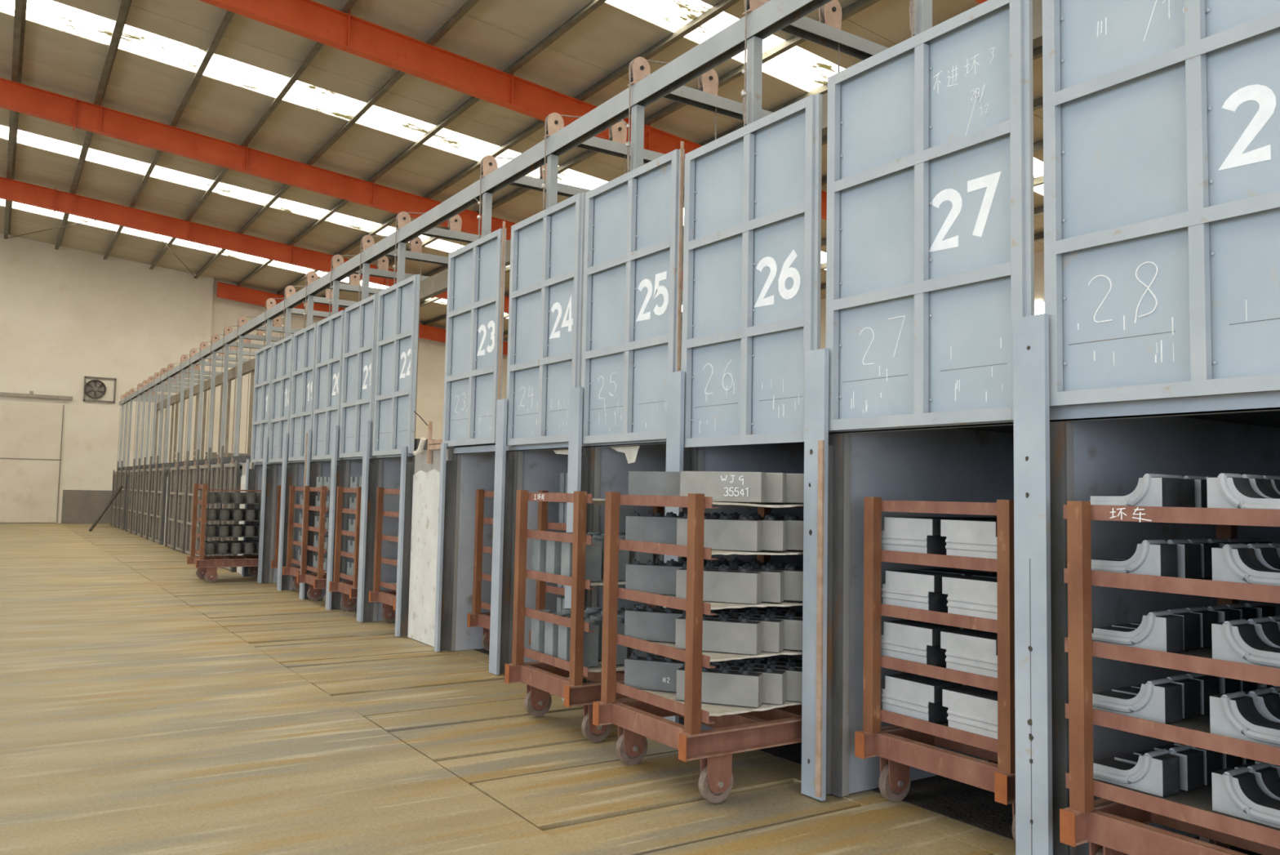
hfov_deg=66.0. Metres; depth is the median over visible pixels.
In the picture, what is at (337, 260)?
pulley
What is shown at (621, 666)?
shelf board
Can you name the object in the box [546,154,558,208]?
upright post
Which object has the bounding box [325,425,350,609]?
post
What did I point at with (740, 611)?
slab
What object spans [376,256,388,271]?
pulley
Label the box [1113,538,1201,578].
trim
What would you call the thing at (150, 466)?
post
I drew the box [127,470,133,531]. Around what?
door
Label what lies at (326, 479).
block
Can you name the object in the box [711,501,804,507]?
shelf board
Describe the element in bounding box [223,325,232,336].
pulley
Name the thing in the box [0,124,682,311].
skylight
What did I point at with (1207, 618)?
trim
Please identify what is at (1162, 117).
door
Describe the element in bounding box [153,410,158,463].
post
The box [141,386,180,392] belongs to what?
cross beam
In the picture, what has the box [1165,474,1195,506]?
trim
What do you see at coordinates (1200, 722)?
shelf board
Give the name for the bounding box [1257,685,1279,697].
trim
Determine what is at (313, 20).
rafter
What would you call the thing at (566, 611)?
column
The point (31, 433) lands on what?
door
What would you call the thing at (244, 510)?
block
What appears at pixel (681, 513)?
slab
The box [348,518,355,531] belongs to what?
block
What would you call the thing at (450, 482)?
post
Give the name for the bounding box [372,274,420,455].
door
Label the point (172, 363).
rope
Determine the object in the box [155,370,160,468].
rope
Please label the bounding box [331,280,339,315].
upright post
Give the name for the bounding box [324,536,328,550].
block
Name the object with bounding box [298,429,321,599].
post
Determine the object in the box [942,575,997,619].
block
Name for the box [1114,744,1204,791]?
trim
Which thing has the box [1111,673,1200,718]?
trim
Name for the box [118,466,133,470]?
roof slab
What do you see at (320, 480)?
block
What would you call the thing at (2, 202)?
skylight
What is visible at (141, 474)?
door
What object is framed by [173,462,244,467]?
lintel
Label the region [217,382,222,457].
post
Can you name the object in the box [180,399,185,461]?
post
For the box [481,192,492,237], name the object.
upright post
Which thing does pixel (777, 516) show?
slab
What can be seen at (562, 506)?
block
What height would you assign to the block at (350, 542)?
0.170 m
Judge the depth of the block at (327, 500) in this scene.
13.29 m
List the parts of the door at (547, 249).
rail, rail, rail, rail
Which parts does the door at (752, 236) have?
rail, rail, rail, rail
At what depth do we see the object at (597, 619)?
6.67 m
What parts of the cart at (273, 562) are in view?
corner post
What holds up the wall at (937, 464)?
on the floor
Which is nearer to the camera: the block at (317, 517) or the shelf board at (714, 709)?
the shelf board at (714, 709)
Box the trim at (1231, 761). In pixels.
[1154,743,1241,768]
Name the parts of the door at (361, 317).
rail, rail, rail, rail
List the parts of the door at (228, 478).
rail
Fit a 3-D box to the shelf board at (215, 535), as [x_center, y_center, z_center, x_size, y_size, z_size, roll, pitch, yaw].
[-6.836,1.827,16.634,1.080,0.014,0.896,4,-5,-33]
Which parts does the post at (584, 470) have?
plate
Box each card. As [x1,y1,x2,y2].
[553,448,568,454]
[610,445,639,463]
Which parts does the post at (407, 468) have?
plate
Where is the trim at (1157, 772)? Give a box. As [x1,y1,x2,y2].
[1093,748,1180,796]
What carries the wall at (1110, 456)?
on the floor
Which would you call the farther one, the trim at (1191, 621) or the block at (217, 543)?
the block at (217, 543)
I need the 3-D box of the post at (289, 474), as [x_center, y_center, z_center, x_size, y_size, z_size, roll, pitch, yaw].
[-5.423,1.294,15.175,0.200,2.400,0.156,4,-5,-33]
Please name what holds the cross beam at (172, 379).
on the overhead beam at (774, 15)
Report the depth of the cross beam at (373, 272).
14.11 m
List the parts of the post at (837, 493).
plate, rusty strip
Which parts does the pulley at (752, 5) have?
cheek plate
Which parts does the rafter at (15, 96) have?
splice plate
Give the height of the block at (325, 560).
0.170 m
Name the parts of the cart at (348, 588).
corner post, corner post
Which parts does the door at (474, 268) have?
rail, rail, rail, rail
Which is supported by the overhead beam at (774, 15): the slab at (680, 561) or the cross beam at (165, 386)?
the cross beam at (165, 386)
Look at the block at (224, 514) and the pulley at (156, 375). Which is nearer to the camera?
the block at (224, 514)
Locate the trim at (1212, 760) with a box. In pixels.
[1133,746,1222,785]
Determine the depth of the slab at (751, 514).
6.02 m
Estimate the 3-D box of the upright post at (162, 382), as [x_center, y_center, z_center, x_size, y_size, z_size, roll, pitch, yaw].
[-13.462,-0.146,27.660,0.070,2.320,0.070,4,-5,-33]
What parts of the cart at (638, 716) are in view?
corner post, corner post, corner post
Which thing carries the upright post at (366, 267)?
on the roof slab at (416, 440)
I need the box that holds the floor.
[0,523,1263,854]
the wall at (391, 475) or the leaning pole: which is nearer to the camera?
the wall at (391, 475)
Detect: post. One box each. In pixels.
[110,469,115,524]
[113,461,119,526]
[117,460,124,528]
[118,404,124,466]
[121,468,128,529]
[122,401,128,466]
[124,468,131,530]
[126,399,132,466]
[129,458,136,533]
[134,394,141,465]
[134,457,142,534]
[139,391,146,465]
[140,457,147,537]
[145,388,151,464]
[146,456,153,538]
[151,384,157,463]
[152,455,159,541]
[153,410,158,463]
[157,381,164,463]
[159,465,168,544]
[163,408,166,462]
[164,377,171,462]
[164,465,173,546]
[168,404,174,462]
[172,452,181,549]
[173,401,177,462]
[177,368,185,461]
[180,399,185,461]
[181,450,191,552]
[186,363,194,460]
[192,393,199,460]
[195,357,204,459]
[195,448,201,544]
[200,390,207,459]
[204,447,213,555]
[207,351,216,458]
[211,386,215,457]
[216,445,226,555]
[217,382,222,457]
[219,343,229,457]
[224,379,231,457]
[229,459,242,571]
[233,335,244,456]
[238,375,242,454]
[240,458,258,576]
[247,370,254,455]
[257,435,277,582]
[266,319,272,345]
[276,433,297,590]
[284,307,291,337]
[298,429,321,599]
[306,295,313,327]
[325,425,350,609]
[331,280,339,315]
[356,420,382,622]
[361,262,369,300]
[395,446,414,635]
[396,242,405,283]
[434,443,462,651]
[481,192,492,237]
[488,398,523,674]
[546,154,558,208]
[562,386,600,700]
[630,104,644,171]
[662,370,704,724]
[746,35,762,124]
[800,347,850,800]
[915,0,932,35]
[1013,313,1077,854]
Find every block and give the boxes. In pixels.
[197,540,207,550]
[204,525,216,536]
[204,542,215,553]
[205,509,217,519]
[206,492,217,502]
[215,542,220,552]
[216,524,226,535]
[217,492,221,502]
[217,508,226,519]
[217,542,228,553]
[218,525,229,536]
[219,509,230,519]
[220,492,231,502]
[228,541,237,551]
[229,524,239,535]
[230,508,235,519]
[231,492,234,502]
[231,525,242,536]
[231,542,241,553]
[232,509,243,519]
[233,492,244,502]
[241,541,251,551]
[242,524,252,535]
[243,509,246,519]
[244,492,247,502]
[244,525,255,536]
[244,542,254,552]
[245,509,256,519]
[246,492,257,502]
[253,541,259,551]
[254,524,259,535]
[255,509,258,519]
[256,492,261,502]
[297,549,301,560]
[298,530,302,542]
[299,512,302,523]
[300,494,303,504]
[312,555,327,568]
[313,534,328,546]
[314,515,328,527]
[315,476,324,487]
[315,495,319,506]
[323,556,327,570]
[324,476,330,488]
[324,516,328,529]
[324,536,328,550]
[325,495,329,508]
[346,560,353,575]
[347,539,354,553]
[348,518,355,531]
[349,497,355,508]
[350,476,359,488]
[359,476,361,486]
[556,596,564,613]
[557,583,564,588]
[559,472,567,492]
[559,502,567,523]
[880,516,958,555]
[880,619,959,666]
[881,568,961,613]
[881,672,961,723]
[915,568,990,575]
[919,516,986,519]
[940,519,996,558]
[940,628,997,677]
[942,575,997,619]
[942,684,997,738]
[945,516,996,519]
[945,567,997,573]
[972,573,997,577]
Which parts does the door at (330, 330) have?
rail, rail, rail, rail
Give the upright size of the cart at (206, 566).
1.600 m
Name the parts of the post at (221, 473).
plate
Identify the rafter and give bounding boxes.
[0,77,683,282]
[0,176,509,313]
[198,0,826,220]
[216,281,507,355]
[974,0,988,4]
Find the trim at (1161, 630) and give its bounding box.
[1092,609,1183,653]
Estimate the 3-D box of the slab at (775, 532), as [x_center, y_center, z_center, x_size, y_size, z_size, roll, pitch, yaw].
[0.589,0.584,5.517,0.460,0.191,0.110,0,-4,22]
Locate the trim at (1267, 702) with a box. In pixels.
[1243,687,1279,722]
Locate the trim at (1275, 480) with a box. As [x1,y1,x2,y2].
[1262,475,1279,494]
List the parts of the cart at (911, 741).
corner post, corner post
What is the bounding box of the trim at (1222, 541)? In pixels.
[1207,537,1239,546]
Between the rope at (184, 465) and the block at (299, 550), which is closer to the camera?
the block at (299, 550)
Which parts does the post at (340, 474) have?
plate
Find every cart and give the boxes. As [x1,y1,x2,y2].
[186,483,261,582]
[271,484,281,568]
[282,485,303,591]
[296,485,328,604]
[328,486,361,610]
[368,487,399,622]
[466,488,493,650]
[504,489,663,742]
[528,490,567,644]
[592,491,804,802]
[854,496,1015,841]
[1059,500,1279,854]
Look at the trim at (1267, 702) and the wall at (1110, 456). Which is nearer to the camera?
the trim at (1267, 702)
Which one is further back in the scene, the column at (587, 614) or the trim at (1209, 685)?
the column at (587, 614)
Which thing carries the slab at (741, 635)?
on the shelf board at (714, 655)
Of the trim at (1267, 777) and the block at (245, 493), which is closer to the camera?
the trim at (1267, 777)
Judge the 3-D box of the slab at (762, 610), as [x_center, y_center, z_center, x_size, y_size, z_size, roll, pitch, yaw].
[0.558,1.166,5.987,0.460,0.191,0.110,0,-4,21]
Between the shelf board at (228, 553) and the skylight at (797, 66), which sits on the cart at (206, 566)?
the shelf board at (228, 553)
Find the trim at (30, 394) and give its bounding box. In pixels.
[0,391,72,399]
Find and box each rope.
[116,395,121,465]
[120,391,128,464]
[124,391,129,468]
[132,382,164,470]
[137,379,147,470]
[142,378,177,469]
[148,371,167,469]
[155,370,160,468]
[161,363,199,468]
[174,354,189,467]
[183,349,191,466]
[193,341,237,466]
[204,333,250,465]
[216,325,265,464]
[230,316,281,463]
[262,297,313,346]
[281,285,306,338]
[302,271,359,328]
[328,254,388,315]
[356,235,422,438]
[392,212,461,284]
[474,156,513,239]
[541,114,625,210]
[619,59,716,172]
[740,0,839,126]
[908,0,915,37]
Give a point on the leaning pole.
(119, 489)
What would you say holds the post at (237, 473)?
on the floor
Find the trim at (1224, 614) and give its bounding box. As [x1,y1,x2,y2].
[1206,604,1239,622]
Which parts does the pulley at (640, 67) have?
cheek plate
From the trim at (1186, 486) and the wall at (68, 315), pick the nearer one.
the trim at (1186, 486)
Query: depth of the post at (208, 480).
20.46 m
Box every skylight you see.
[0,0,826,269]
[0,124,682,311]
[0,198,508,318]
[605,0,1043,195]
[1034,300,1044,315]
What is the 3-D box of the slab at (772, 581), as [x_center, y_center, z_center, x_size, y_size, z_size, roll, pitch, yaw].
[0.570,0.867,5.514,0.460,0.191,0.110,0,-4,20]
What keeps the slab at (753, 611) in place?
on the shelf board at (714, 655)
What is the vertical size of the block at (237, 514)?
0.170 m
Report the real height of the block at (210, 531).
0.170 m
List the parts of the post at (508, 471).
plate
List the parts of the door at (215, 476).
rail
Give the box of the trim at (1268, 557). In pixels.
[1247,542,1279,569]
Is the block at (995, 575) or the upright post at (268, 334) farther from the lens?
the upright post at (268, 334)
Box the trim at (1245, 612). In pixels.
[1226,602,1256,619]
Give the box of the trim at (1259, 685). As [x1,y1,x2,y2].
[1257,682,1272,688]
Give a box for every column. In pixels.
[530,609,551,653]
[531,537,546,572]
[544,613,565,657]
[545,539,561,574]
[557,608,570,616]
[557,616,570,661]
[560,541,572,576]
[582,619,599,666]
[583,611,591,619]
[584,606,600,614]
[585,536,601,581]
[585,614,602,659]
[587,532,602,535]
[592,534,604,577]
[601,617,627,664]
[603,536,629,580]
[617,605,625,613]
[617,613,625,622]
[626,646,652,657]
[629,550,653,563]
[629,604,647,608]
[653,553,664,562]
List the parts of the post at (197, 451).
plate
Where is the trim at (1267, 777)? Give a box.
[1234,761,1279,799]
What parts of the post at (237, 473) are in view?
plate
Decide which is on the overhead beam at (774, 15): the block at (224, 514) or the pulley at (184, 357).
the pulley at (184, 357)
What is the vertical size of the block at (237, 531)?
0.170 m
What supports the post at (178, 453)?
on the floor
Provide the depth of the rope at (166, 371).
28.71 m
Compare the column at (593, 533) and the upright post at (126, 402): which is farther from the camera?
the upright post at (126, 402)
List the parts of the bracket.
bracket arm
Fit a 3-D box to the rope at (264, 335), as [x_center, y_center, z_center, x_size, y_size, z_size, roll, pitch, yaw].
[-6.199,-0.932,17.215,0.841,2.760,0.144,4,-5,-33]
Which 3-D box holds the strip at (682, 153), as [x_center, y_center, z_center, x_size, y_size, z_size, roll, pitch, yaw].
[0.271,-1.152,6.625,0.022,1.580,0.008,4,-5,-33]
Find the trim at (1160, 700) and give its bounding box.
[1092,677,1182,723]
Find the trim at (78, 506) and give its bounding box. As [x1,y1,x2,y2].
[61,489,111,523]
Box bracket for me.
[413,411,442,462]
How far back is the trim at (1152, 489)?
3.92 m
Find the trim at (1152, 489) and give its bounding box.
[1089,473,1178,506]
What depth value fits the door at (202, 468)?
21.47 m
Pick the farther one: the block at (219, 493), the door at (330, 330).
the block at (219, 493)
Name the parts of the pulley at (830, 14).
cheek plate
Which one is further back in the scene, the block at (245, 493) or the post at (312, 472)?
the block at (245, 493)
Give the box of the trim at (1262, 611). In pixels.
[1244,601,1275,617]
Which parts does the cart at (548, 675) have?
corner post, corner post, corner post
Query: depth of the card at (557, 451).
8.24 m
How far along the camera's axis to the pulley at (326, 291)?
16.30 m
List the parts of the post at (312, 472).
plate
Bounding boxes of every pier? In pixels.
[164,470,170,541]
[236,462,253,573]
[407,448,453,646]
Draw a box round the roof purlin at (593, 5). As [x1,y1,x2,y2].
[236,0,607,286]
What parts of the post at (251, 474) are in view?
plate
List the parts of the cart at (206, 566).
corner post, corner post, rail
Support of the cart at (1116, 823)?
on the floor
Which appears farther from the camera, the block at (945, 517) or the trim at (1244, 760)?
the block at (945, 517)
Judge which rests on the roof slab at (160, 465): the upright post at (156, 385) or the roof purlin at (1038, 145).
the upright post at (156, 385)
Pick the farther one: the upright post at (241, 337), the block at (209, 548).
the upright post at (241, 337)
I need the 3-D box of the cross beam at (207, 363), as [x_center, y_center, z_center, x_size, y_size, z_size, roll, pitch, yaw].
[-10.880,-1.618,25.159,1.335,0.090,0.100,4,-5,-33]
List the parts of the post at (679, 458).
plate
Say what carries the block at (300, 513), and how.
on the shelf board
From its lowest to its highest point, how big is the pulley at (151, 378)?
0.219 m
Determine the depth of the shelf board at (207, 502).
16.25 m
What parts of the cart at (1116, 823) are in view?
corner post, corner post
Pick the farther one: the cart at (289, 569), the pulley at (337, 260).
the cart at (289, 569)
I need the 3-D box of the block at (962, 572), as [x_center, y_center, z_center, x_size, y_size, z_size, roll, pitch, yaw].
[1.660,0.867,5.265,0.216,0.200,0.345,4,-5,-33]
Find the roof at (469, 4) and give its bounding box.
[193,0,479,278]
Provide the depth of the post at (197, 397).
29.96 m
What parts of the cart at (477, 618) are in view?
corner post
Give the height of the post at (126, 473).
2.050 m
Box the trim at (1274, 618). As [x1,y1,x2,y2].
[1267,615,1279,630]
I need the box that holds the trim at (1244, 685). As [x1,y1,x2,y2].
[1240,680,1257,691]
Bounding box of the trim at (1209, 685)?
[1131,672,1219,714]
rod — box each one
[4,219,94,239]
[155,233,197,279]
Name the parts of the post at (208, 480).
plate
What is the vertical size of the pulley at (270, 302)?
0.219 m
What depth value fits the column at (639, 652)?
6.60 m
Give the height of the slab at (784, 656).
0.191 m
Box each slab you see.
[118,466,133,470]
[134,462,173,469]
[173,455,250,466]
[413,438,453,449]
[452,410,1279,447]
[624,604,704,642]
[624,652,684,692]
[625,511,687,544]
[625,558,704,595]
[628,471,679,495]
[650,653,727,665]
[653,558,720,568]
[653,604,728,615]
[654,511,719,518]
[675,563,761,604]
[675,612,761,654]
[675,662,762,706]
[676,513,762,551]
[677,557,742,566]
[678,511,736,517]
[680,471,765,502]
[703,557,766,566]
[703,611,783,652]
[704,511,764,518]
[705,563,784,602]
[706,661,786,704]
[708,513,787,551]
[714,608,750,613]
[719,556,787,565]
[720,511,784,518]
[723,606,767,612]
[727,657,748,663]
[727,659,802,701]
[728,562,803,600]
[728,608,802,650]
[729,513,803,550]
[746,605,789,611]
[748,656,768,661]
[750,607,802,617]
[750,657,802,667]
[751,513,803,519]
[751,561,803,569]
[764,472,786,502]
[766,654,802,663]
[768,653,787,658]
[773,560,803,568]
[775,513,799,519]
[786,473,804,502]
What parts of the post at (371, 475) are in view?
plate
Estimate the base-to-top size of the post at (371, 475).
2.400 m
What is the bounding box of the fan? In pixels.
[83,376,116,402]
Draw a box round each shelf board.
[204,551,258,554]
[205,534,259,537]
[206,519,260,520]
[207,502,261,503]
[588,658,624,671]
[589,497,604,503]
[590,577,625,585]
[638,688,801,715]
[646,640,802,661]
[662,594,803,609]
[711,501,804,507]
[711,549,803,555]
[937,721,948,726]
[1095,779,1279,830]
[1166,713,1210,733]
[1174,646,1212,657]
[1200,577,1212,580]
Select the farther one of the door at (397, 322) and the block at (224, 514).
the block at (224, 514)
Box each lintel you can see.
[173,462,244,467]
[253,449,415,465]
[453,390,1279,454]
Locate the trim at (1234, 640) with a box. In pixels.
[1211,618,1279,667]
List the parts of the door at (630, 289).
rail, rail, rail, rail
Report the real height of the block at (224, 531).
0.170 m
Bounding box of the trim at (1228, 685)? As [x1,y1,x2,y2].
[1207,674,1239,693]
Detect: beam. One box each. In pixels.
[4,0,26,239]
[54,0,132,249]
[102,10,234,259]
[118,0,832,405]
[132,398,159,402]
[135,395,167,399]
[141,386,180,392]
[141,393,173,397]
[149,0,357,269]
[154,384,189,389]
[156,0,1042,410]
[158,376,204,382]
[160,381,198,386]
[164,372,211,379]
[185,368,222,375]
[195,360,237,367]
[204,355,252,362]
[216,348,255,355]
[229,342,266,348]
[230,332,282,342]
[244,323,302,333]
[273,305,331,317]
[304,296,357,306]
[315,280,384,294]
[341,263,429,280]
[371,244,448,265]
[407,222,508,243]
[493,168,591,197]
[560,128,664,163]
[645,75,772,120]
[763,1,888,60]
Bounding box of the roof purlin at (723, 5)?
[276,0,740,294]
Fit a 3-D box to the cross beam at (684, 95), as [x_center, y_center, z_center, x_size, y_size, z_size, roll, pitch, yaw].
[0.584,-2.541,7.731,1.335,0.090,0.100,4,-5,-33]
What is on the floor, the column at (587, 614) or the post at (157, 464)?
the post at (157, 464)
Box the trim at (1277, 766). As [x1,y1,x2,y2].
[1254,760,1279,777]
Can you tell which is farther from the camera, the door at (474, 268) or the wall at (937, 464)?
the door at (474, 268)
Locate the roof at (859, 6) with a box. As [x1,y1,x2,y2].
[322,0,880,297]
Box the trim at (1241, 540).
[1226,537,1256,545]
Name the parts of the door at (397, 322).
rail, rail, rail, rail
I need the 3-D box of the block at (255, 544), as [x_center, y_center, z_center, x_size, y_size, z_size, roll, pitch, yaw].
[-6.472,2.026,16.734,0.166,0.170,0.162,4,-5,-33]
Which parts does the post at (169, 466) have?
plate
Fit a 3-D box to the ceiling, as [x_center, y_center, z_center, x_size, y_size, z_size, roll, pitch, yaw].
[-5.734,-7.313,21.167,37.200,3.408,59.400,4,-5,-33]
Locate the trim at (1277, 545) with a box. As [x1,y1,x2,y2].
[1268,542,1279,557]
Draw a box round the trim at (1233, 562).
[1211,543,1279,585]
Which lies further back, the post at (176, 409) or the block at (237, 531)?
the post at (176, 409)
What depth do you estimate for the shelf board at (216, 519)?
16.28 m
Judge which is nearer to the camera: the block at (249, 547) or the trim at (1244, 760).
the trim at (1244, 760)
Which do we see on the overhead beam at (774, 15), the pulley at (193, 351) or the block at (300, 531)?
the pulley at (193, 351)
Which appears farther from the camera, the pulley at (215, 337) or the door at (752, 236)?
the pulley at (215, 337)
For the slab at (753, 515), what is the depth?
5.73 m
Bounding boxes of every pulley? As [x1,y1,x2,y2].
[129,388,134,394]
[137,382,142,389]
[142,379,147,386]
[148,376,153,382]
[154,372,159,379]
[160,368,167,375]
[167,363,173,371]
[180,354,187,363]
[190,348,197,357]
[194,364,199,370]
[200,341,208,351]
[211,333,219,344]
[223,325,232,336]
[230,341,237,350]
[237,316,247,327]
[243,338,250,343]
[257,329,264,335]
[266,297,275,310]
[272,315,281,327]
[284,285,295,298]
[306,271,318,285]
[324,288,333,298]
[330,254,343,270]
[348,273,359,285]
[360,235,374,252]
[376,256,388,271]
[395,211,410,230]
[408,236,422,253]
[448,213,462,231]
[479,155,497,177]
[539,163,546,180]
[543,112,564,137]
[608,120,626,144]
[627,57,650,86]
[697,68,718,96]
[742,0,768,15]
[818,0,841,30]
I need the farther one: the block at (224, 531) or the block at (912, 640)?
the block at (224, 531)
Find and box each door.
[0,401,63,522]
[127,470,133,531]
[131,469,140,533]
[137,469,146,535]
[142,469,151,537]
[148,468,158,540]
[154,467,167,542]
[166,466,179,547]
[175,466,188,551]
[184,466,199,554]
[195,465,210,555]
[206,464,223,555]
[219,462,239,569]
[250,342,273,462]
[267,334,293,462]
[288,322,317,461]
[311,309,345,459]
[338,293,378,457]
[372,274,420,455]
[442,228,506,446]
[506,192,585,445]
[581,148,684,444]
[681,93,822,447]
[825,0,1034,431]
[1042,0,1279,406]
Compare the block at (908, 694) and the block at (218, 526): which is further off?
the block at (218, 526)
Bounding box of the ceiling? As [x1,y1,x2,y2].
[0,0,1044,340]
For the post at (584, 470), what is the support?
on the floor
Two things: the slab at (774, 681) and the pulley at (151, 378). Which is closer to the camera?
the slab at (774, 681)
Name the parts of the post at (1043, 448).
plate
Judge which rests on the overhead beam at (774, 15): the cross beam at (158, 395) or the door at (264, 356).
the cross beam at (158, 395)
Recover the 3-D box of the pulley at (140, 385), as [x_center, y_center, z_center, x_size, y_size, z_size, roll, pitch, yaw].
[-16.326,-1.333,32.164,0.164,0.219,0.080,4,-5,-33]
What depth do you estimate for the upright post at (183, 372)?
24.66 m
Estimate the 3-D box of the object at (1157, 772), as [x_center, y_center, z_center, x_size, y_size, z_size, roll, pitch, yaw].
[1.980,1.358,3.958,0.141,0.156,0.305,4,-5,-33]
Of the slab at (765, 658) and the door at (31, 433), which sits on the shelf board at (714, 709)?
the slab at (765, 658)
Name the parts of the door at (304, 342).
rail, rail, rail, rail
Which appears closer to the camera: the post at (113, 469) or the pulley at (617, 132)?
the pulley at (617, 132)
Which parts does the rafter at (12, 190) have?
splice plate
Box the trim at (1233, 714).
[1209,690,1279,746]
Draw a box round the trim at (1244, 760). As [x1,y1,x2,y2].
[1173,742,1256,764]
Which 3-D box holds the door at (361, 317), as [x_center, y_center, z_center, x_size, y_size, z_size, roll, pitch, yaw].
[-3.553,-0.615,12.450,0.057,1.975,1.265,4,-5,-33]
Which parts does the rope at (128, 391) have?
lift door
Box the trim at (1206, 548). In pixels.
[1187,538,1218,577]
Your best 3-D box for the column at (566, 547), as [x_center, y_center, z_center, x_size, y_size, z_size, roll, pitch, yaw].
[-0.454,0.873,6.656,0.130,0.287,0.145,4,-5,-33]
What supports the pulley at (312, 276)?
on the overhead beam at (774, 15)
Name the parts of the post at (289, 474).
plate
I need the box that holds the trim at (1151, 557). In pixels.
[1091,539,1177,577]
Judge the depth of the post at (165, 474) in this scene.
25.80 m
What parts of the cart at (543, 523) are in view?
corner post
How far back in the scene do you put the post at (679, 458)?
6.49 m
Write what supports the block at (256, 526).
on the shelf board at (215, 535)
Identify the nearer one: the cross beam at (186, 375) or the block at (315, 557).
the block at (315, 557)
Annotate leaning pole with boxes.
[88,485,123,531]
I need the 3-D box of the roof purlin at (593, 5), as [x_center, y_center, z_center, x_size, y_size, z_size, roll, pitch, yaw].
[-4.235,-6.938,22.023,0.190,0.197,58.800,4,-5,-33]
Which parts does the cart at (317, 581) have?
corner post, corner post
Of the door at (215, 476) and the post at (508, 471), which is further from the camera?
the door at (215, 476)
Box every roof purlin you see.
[236,0,607,286]
[276,0,740,294]
[419,45,1042,306]
[422,97,1043,325]
[503,139,1043,318]
[503,175,1043,335]
[681,205,1044,305]
[681,231,1044,321]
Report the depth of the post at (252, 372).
23.60 m
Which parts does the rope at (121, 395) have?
lift door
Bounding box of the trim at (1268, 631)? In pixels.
[1246,616,1279,648]
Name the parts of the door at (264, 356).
rail, rail, rail, rail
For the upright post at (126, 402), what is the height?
2.320 m
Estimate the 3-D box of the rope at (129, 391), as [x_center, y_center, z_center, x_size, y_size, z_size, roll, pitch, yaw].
[-17.328,0.056,34.127,0.838,2.945,0.120,4,-5,-33]
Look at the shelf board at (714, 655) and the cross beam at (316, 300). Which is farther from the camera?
the cross beam at (316, 300)
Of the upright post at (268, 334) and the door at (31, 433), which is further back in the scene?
the door at (31, 433)
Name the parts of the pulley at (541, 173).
cheek plate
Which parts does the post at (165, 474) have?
plate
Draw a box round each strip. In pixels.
[303,433,307,488]
[497,221,505,399]
[676,141,684,371]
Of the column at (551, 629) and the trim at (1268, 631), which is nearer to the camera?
the trim at (1268, 631)
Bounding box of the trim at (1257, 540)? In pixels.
[1243,537,1271,543]
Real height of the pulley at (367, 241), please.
0.219 m
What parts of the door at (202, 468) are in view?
rail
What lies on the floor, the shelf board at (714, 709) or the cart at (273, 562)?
the cart at (273, 562)
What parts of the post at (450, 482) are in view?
plate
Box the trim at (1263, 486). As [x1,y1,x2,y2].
[1241,474,1279,497]
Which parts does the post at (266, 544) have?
plate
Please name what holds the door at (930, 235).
attached to the upright post at (923, 8)
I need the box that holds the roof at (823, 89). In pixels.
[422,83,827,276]
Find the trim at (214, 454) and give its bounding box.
[204,452,247,458]
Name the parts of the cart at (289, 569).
corner post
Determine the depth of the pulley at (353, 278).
15.21 m
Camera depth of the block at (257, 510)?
16.70 m
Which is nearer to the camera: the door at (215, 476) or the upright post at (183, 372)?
the door at (215, 476)
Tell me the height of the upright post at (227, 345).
2.320 m
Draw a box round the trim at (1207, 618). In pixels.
[1130,605,1217,647]
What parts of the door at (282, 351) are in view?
rail, rail, rail, rail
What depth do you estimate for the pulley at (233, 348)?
22.80 m
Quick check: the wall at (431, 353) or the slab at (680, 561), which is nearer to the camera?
the slab at (680, 561)
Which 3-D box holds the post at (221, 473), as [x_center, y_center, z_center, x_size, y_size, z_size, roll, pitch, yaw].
[-8.163,1.540,19.338,0.200,2.350,0.100,4,-5,-33]
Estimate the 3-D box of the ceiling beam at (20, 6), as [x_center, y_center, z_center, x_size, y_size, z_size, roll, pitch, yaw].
[-9.214,-8.247,14.834,0.190,0.197,52.150,4,-5,-33]
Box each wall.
[0,233,213,523]
[205,279,507,453]
[254,464,271,555]
[272,463,291,582]
[293,462,314,590]
[320,461,341,598]
[345,458,373,608]
[377,457,413,621]
[455,452,508,650]
[522,448,582,662]
[597,443,666,610]
[680,251,1044,370]
[701,441,804,729]
[848,428,1013,793]
[1073,416,1279,854]
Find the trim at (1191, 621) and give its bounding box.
[1111,608,1200,650]
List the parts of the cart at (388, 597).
corner post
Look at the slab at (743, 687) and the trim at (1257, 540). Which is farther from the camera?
the slab at (743, 687)
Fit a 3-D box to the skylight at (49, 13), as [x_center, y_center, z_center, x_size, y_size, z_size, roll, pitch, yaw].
[-6.562,-7.241,22.426,37.200,3.378,1.300,4,-5,-33]
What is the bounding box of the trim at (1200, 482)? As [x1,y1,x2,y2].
[1183,475,1207,507]
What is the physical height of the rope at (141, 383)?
2.945 m
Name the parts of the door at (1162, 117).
rail, rail, rail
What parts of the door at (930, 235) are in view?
rail, rail, rail, rail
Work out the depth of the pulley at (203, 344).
22.44 m

